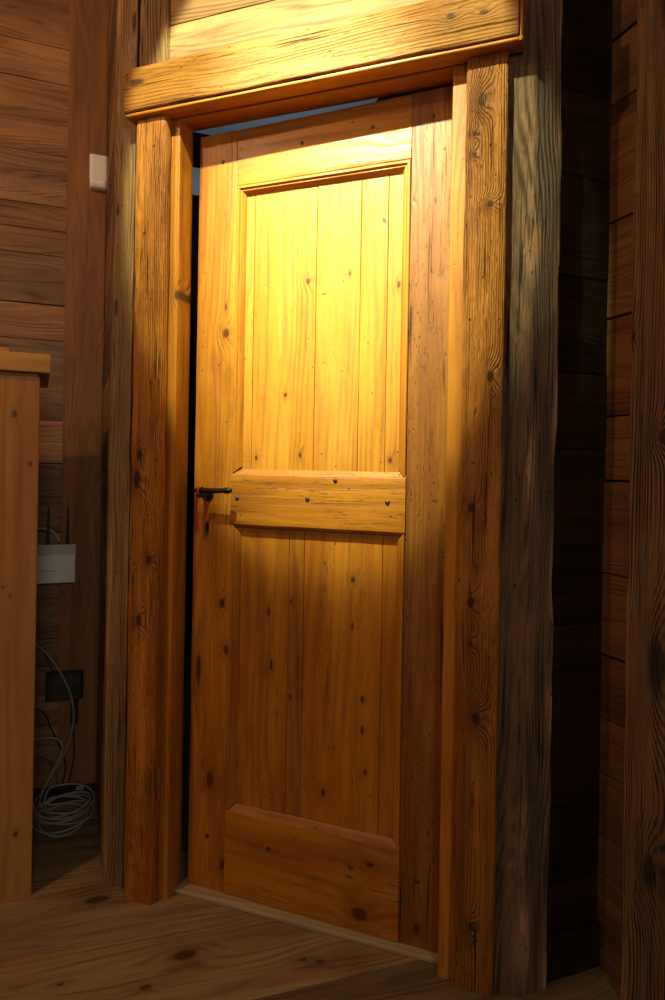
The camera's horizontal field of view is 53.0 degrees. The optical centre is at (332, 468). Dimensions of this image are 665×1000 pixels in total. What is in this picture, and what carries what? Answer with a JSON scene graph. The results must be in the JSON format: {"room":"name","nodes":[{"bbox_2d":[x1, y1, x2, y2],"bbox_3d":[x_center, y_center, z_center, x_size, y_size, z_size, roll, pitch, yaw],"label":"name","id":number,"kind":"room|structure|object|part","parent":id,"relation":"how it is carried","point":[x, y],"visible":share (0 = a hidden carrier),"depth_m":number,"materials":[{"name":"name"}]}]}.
{"room":"wooden cabin interior","nodes":[
{"label":"wooden cabin interior","id":0,"kind":"room"},
{"bbox_2d":[0,0,109,788],"bbox_3d":[-1.699,-0.440,2.197,1.788,3.200,0.025,1,0,-21],"label":"wall","id":1,"kind":"structure","parent":0,"point":[34,34],"depth_m":2.43,"materials":[{"name":"brown wood"}]},
{"bbox_2d":[37,505,75,583],"bbox_3d":[-1.020,0.272,2.414,0.172,0.279,0.042,1,0,-21],"label":"router","id":2,"kind":"object","parent":1,"relation":"attached to","point":[56,563],"visible":0.84,"depth_m":2.41,"materials":[{"name":"plastic"}]},
{"bbox_2d":[45,669,83,701],"bbox_3d":[-0.978,0.790,2.434,0.128,0.098,0.045,1,0,-21],"label":"box","id":3,"kind":"object","parent":1,"relation":"attached to","point":[56,689],"visible":1,"depth_m":2.42,"materials":[{"name":"black plastic"}]},
{"bbox_2d":[44,648,53,670],"bbox_3d":[-1.032,0.694,2.424,0.039,0.085,0.005,1,0,-14],"label":"cable","id":4,"kind":"object","parent":3,"relation":"attached to","point":[44,648],"visible":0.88,"depth_m":2.42,"materials":[{"name":"plastic"}]},
{"bbox_2d":[50,684,57,691],"bbox_3d":[-1.002,0.790,2.402,0.026,0.026,0.002,1,0,-21],"label":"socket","id":5,"kind":"object","parent":3,"relation":"attached to","point":[54,687],"depth_m":2.40,"materials":[{"name":"black plastic"}]},
{"bbox_2d":[61,684,66,690],"bbox_3d":[-0.971,0.790,2.414,0.026,0.026,0.002,1,0,-21],"label":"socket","id":6,"kind":"object","parent":3,"relation":"attached to","point":[63,687],"depth_m":2.41,"materials":[{"name":"black plastic"}]},
{"bbox_3d":[-0.972,0.790,2.417,0.108,0.078,0.004,1,0,-21],"label":"plate","id":7,"kind":"part","parent":3,"relation":"part of","materials":[{"name":"black plastic"}]},
{"bbox_2d":[68,699,77,782],"bbox_3d":[-0.946,0.992,2.433,0.028,0.288,0.063,1,0,-14],"label":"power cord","id":8,"kind":"object","parent":3,"relation":"hanging from","point":[75,701],"visible":0.9,"depth_m":2.44,"materials":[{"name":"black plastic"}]},
{"bbox_2d":[71,683,77,689],"bbox_3d":[-0.939,0.791,2.426,0.026,0.026,0.002,1,0,-21],"label":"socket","id":9,"kind":"object","parent":3,"relation":"attached to","point":[74,686],"depth_m":2.43,"materials":[{"name":"black plastic"}]},
{"bbox_2d":[56,0,108,785],"bbox_3d":[-0.923,-0.426,2.475,0.138,3.200,0.018,1,0,-21],"label":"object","id":10,"kind":"structure","parent":1,"relation":"attached to","point":[89,19],"depth_m":2.47,"materials":[{"name":"brown wood"}]},
{"bbox_2d":[89,154,107,191],"bbox_3d":[-0.865,-1.094,2.463,0.064,0.119,0.036,1,0,-21],"label":"sensor","id":11,"kind":"object","parent":1,"relation":"attached to","point":[97,163],"visible":0.89,"depth_m":2.45,"materials":[{"name":"white plastic"}]},
{"bbox_2d":[96,0,116,859],"bbox_3d":[-0.746,-0.423,2.237,0.026,3.200,0.555,1,0,-21],"label":"wall","id":12,"kind":"structure","parent":0,"point":[112,12],"depth_m":2.21,"materials":[{"name":"brown wood"}]},
{"bbox_2d":[98,0,140,888],"bbox_3d":[-0.959,-0.467,2.938,0.024,3.320,2.280,1,0,-21],"label":"wall","id":13,"kind":"structure","parent":0,"point":[139,1],"depth_m":1.87,"materials":[{"name":"brown wood"}]},
{"bbox_2d":[192,167,199,194],"bbox_3d":[-0.728,-0.463,4.232,1.340,3.320,0.031,1,0,-21],"label":"wall","id":14,"kind":"structure","parent":0,"point":[196,171],"depth_m":4.16,"materials":[{"name":"paint"}]},
{"bbox_2d":[184,194,198,658],"bbox_3d":[-0.719,-0.260,4.200,1.340,2.876,0.026,1,0,-21],"label":"panelling","id":15,"kind":"object","parent":14,"relation":"attached to","point":[195,198],"visible":0.04,"depth_m":4.13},
{"bbox_2d":[194,98,377,134],"bbox_3d":[-0.252,-2.035,3.066,1.380,0.020,2.530,1,0,-21],"label":"ceiling","id":16,"kind":"structure","parent":0,"point":[250,124],"depth_m":3.87,"materials":[{"name":"paint"}]},
{"bbox_2d":[193,132,210,167],"bbox_3d":[-0.669,-1.952,4.149,1.340,0.170,0.110,1,0,-21],"label":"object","id":17,"kind":"structure","parent":16,"relation":"attached to","point":[197,137],"depth_m":4.04,"materials":[{"name":"black"}]},
{"bbox_2d":[170,0,426,59],"bbox_3d":[0.001,-1.510,1.704,0.975,1.000,0.025,1,0,20],"label":"wall","id":18,"kind":"structure","parent":0,"point":[197,26],"depth_m":1.77,"materials":[{"name":"brown wood"}]},
{"bbox_2d":[124,52,508,996],"bbox_3d":[-0.075,0.099,1.711,0.998,2.178,0.105,1,0,20],"label":"door frame","id":19,"kind":"structure","parent":18,"relation":"attached to","point":[486,154],"depth_m":1.57,"materials":[{"name":"brown wood"}]},
{"bbox_2d":[187,85,452,952],"bbox_3d":[-0.058,0.117,1.746,0.727,2.116,0.090,1,0,21],"label":"door","id":20,"kind":"structure","parent":18,"relation":"in","point":[324,244],"depth_m":1.75,"materials":[{"name":"brown wood"}]},
{"bbox_2d":[194,487,206,530],"bbox_3d":[-0.368,0.111,1.843,0.035,0.125,0.042,1,0,21],"label":"ribbon","id":21,"kind":"object","parent":20,"relation":"attached to","point":[197,488],"visible":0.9,"depth_m":1.85,"materials":[{"name":"red fabric"}]},
{"bbox_3d":[-0.351,0.163,1.869,0.011,0.024,0.003,1,0,21],"label":"keyhole plate","id":22,"kind":"part","parent":20,"relation":"part of","materials":[{"name":"black metal"}]},
{"bbox_3d":[-0.328,0.058,1.814,0.122,0.018,0.017,1,0,23],"label":"lever","id":23,"kind":"part","parent":20,"relation":"part of","materials":[{"name":"metal"}]},
{"bbox_3d":[-0.060,1.051,1.766,0.496,0.247,0.040,1,0,21],"label":"rail","id":24,"kind":"part","parent":20,"relation":"part of","materials":[{"name":"brown wood"}]},
{"bbox_3d":[-0.053,0.551,1.759,0.492,0.789,0.023,1,0,21],"label":"moulding","id":25,"kind":"part","parent":20,"relation":"part of","materials":[{"name":"brown wood"}]},
{"bbox_3d":[-0.049,0.551,1.772,0.480,0.796,0.013,1,0,21],"label":"panel","id":26,"kind":"part","parent":20,"relation":"part of","materials":[{"name":"brown wood"}]},
{"bbox_3d":[-0.043,0.085,1.766,0.496,0.162,0.040,1,0,21],"label":"rail","id":27,"kind":"part","parent":20,"relation":"part of","materials":[{"name":"brown wood"}]},
{"bbox_3d":[-0.032,-0.372,1.772,0.480,0.793,0.013,1,0,21],"label":"panel","id":28,"kind":"part","parent":20,"relation":"part of","materials":[{"name":"brown wood"}]},
{"bbox_3d":[-0.037,-0.379,1.759,0.492,0.794,0.023,1,0,21],"label":"moulding","id":29,"kind":"part","parent":20,"relation":"part of","materials":[{"name":"brown wood"}]},
{"bbox_3d":[-0.025,-0.858,1.768,0.492,0.164,0.037,1,0,21],"label":"rail","id":30,"kind":"part","parent":20,"relation":"part of","materials":[{"name":"brown wood"}]},
{"bbox_2d":[124,0,524,125],"bbox_3d":[-0.065,-1.018,1.665,1.049,0.132,0.061,1,0,20],"label":"lintel","id":31,"kind":"object","parent":18,"relation":"attached to","point":[429,34],"visible":0.96,"depth_m":1.62,"materials":[{"name":"brown wood"}]},
{"bbox_2d":[0,658,620,999],"bbox_3d":[-0.260,1.201,1.344,5.600,0.032,6.500,1,0,-19],"label":"floor","id":32,"kind":"structure","parent":0,"point":[77,936],"depth_m":1.63,"materials":[{"name":"brown wood"}]},
{"bbox_2d":[0,347,49,902],"bbox_3d":[-1.173,0.418,1.881,0.664,1.504,0.400,1,0,-24],"label":"cabinet","id":33,"kind":"object","parent":32,"relation":"on","point":[22,375],"visible":1,"depth_m":1.82,"materials":[{"name":"brown wood"}]},
{"bbox_3d":[-1.150,-0.264,1.868,0.594,0.012,0.325,1,0,-24],"label":"packing rail","id":34,"kind":"part","parent":33,"relation":"part of","materials":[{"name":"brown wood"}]},
{"bbox_2d":[0,351,49,387],"bbox_3d":[-1.161,-0.296,1.881,0.664,0.051,0.400,1,0,-24],"label":"countertop","id":35,"kind":"structure","parent":33,"relation":"on","point":[9,361],"depth_m":1.81,"materials":[{"name":"brown wood"}]},
{"bbox_2d":[33,643,94,836],"bbox_3d":[-0.926,0.873,2.281,0.198,0.602,0.355,1,0,-36],"label":"cable","id":36,"kind":"object","parent":32,"relation":"on","point":[75,794],"visible":0.99,"depth_m":2.27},
{"bbox_2d":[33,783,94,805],"bbox_3d":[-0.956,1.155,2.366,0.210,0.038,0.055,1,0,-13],"label":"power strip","id":37,"kind":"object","parent":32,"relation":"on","point":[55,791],"visible":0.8,"depth_m":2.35,"materials":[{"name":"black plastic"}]},
{"bbox_2d":[34,757,57,784],"bbox_3d":[-1.046,1.082,2.384,0.134,0.099,0.028,1,0,-5],"label":"cable","id":38,"kind":"object","parent":37,"relation":"attached to","point":[37,757],"visible":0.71,"depth_m":2.39,"materials":[{"name":"plastic"}]},
{"bbox_2d":[35,709,65,783],"bbox_3d":[-1.036,1.001,2.414,0.147,0.265,0.046,1,0,4],"label":"cable","id":39,"kind":"object","parent":37,"relation":"attached to","point":[35,709],"visible":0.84,"depth_m":2.42,"materials":[{"name":"plastic"}]},
{"bbox_2d":[75,786,83,789],"bbox_3d":[-0.902,1.138,2.379,0.030,0.002,0.029,1,0,-13],"label":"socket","id":40,"kind":"object","parent":37,"relation":"attached to","point":[76,787],"depth_m":2.38,"materials":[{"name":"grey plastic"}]},
{"bbox_2d":[101,0,170,887],"bbox_3d":[-0.567,-0.420,1.924,0.238,3.200,0.091,1,0,19],"label":"timber post","id":41,"kind":"object","parent":32,"relation":"on","point":[155,26],"visible":0.48,"depth_m":1.89,"materials":[{"name":"brown wood"}]},
{"bbox_2d":[175,876,437,964],"bbox_3d":[-0.072,1.183,1.784,0.742,0.016,0.117,1,0,20],"label":"trim","id":42,"kind":"structure","parent":32,"relation":"on","point":[184,888],"depth_m":1.74,"materials":[{"name":"brown wood"}]},
{"bbox_2d":[493,0,562,996],"bbox_3d":[0.450,-0.402,1.547,0.135,3.200,0.091,1,0,31],"label":"timber post","id":43,"kind":"object","parent":32,"relation":"on","point":[526,631],"visible":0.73,"depth_m":1.52,"materials":[{"name":"brown wood"}]},
{"bbox_2d":[620,0,664,999],"bbox_3d":[0.739,-0.397,1.388,0.039,3.200,0.272,1,0,-21],"label":"timber post","id":44,"kind":"object","parent":32,"relation":"on","point":[643,841],"visible":1,"depth_m":1.45,"materials":[{"name":"brown wood"}]},
{"bbox_2d":[376,84,452,101],"bbox_3d":[0.425,-0.443,3.127,0.022,3.320,2.920,1,0,-21],"label":"wall","id":45,"kind":"structure","parent":0,"point":[408,93],"depth_m":3.34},
{"bbox_2d":[546,0,612,934],"bbox_3d":[0.579,-0.400,1.597,0.188,3.200,0.025,1,0,-21],"label":"wall","id":46,"kind":"structure","parent":0,"point":[586,42],"depth_m":1.59,"materials":[{"name":"brown wood"}]},
{"bbox_2d":[546,920,600,982],"bbox_3d":[0.561,1.147,1.583,0.179,0.106,0.012,1,0,-21],"label":"baseboard","id":47,"kind":"structure","parent":46,"relation":"attached to","point":[573,950],"depth_m":1.58,"materials":[{"name":"brown wood"}]},
{"bbox_2d":[597,0,636,984],"bbox_3d":[1.014,-0.392,0.756,0.028,3.200,1.900,1,0,-21],"label":"wall","id":48,"kind":"structure","parent":0,"point":[624,27],"depth_m":1.58,"materials":[{"name":"brown wood"}]}
]}

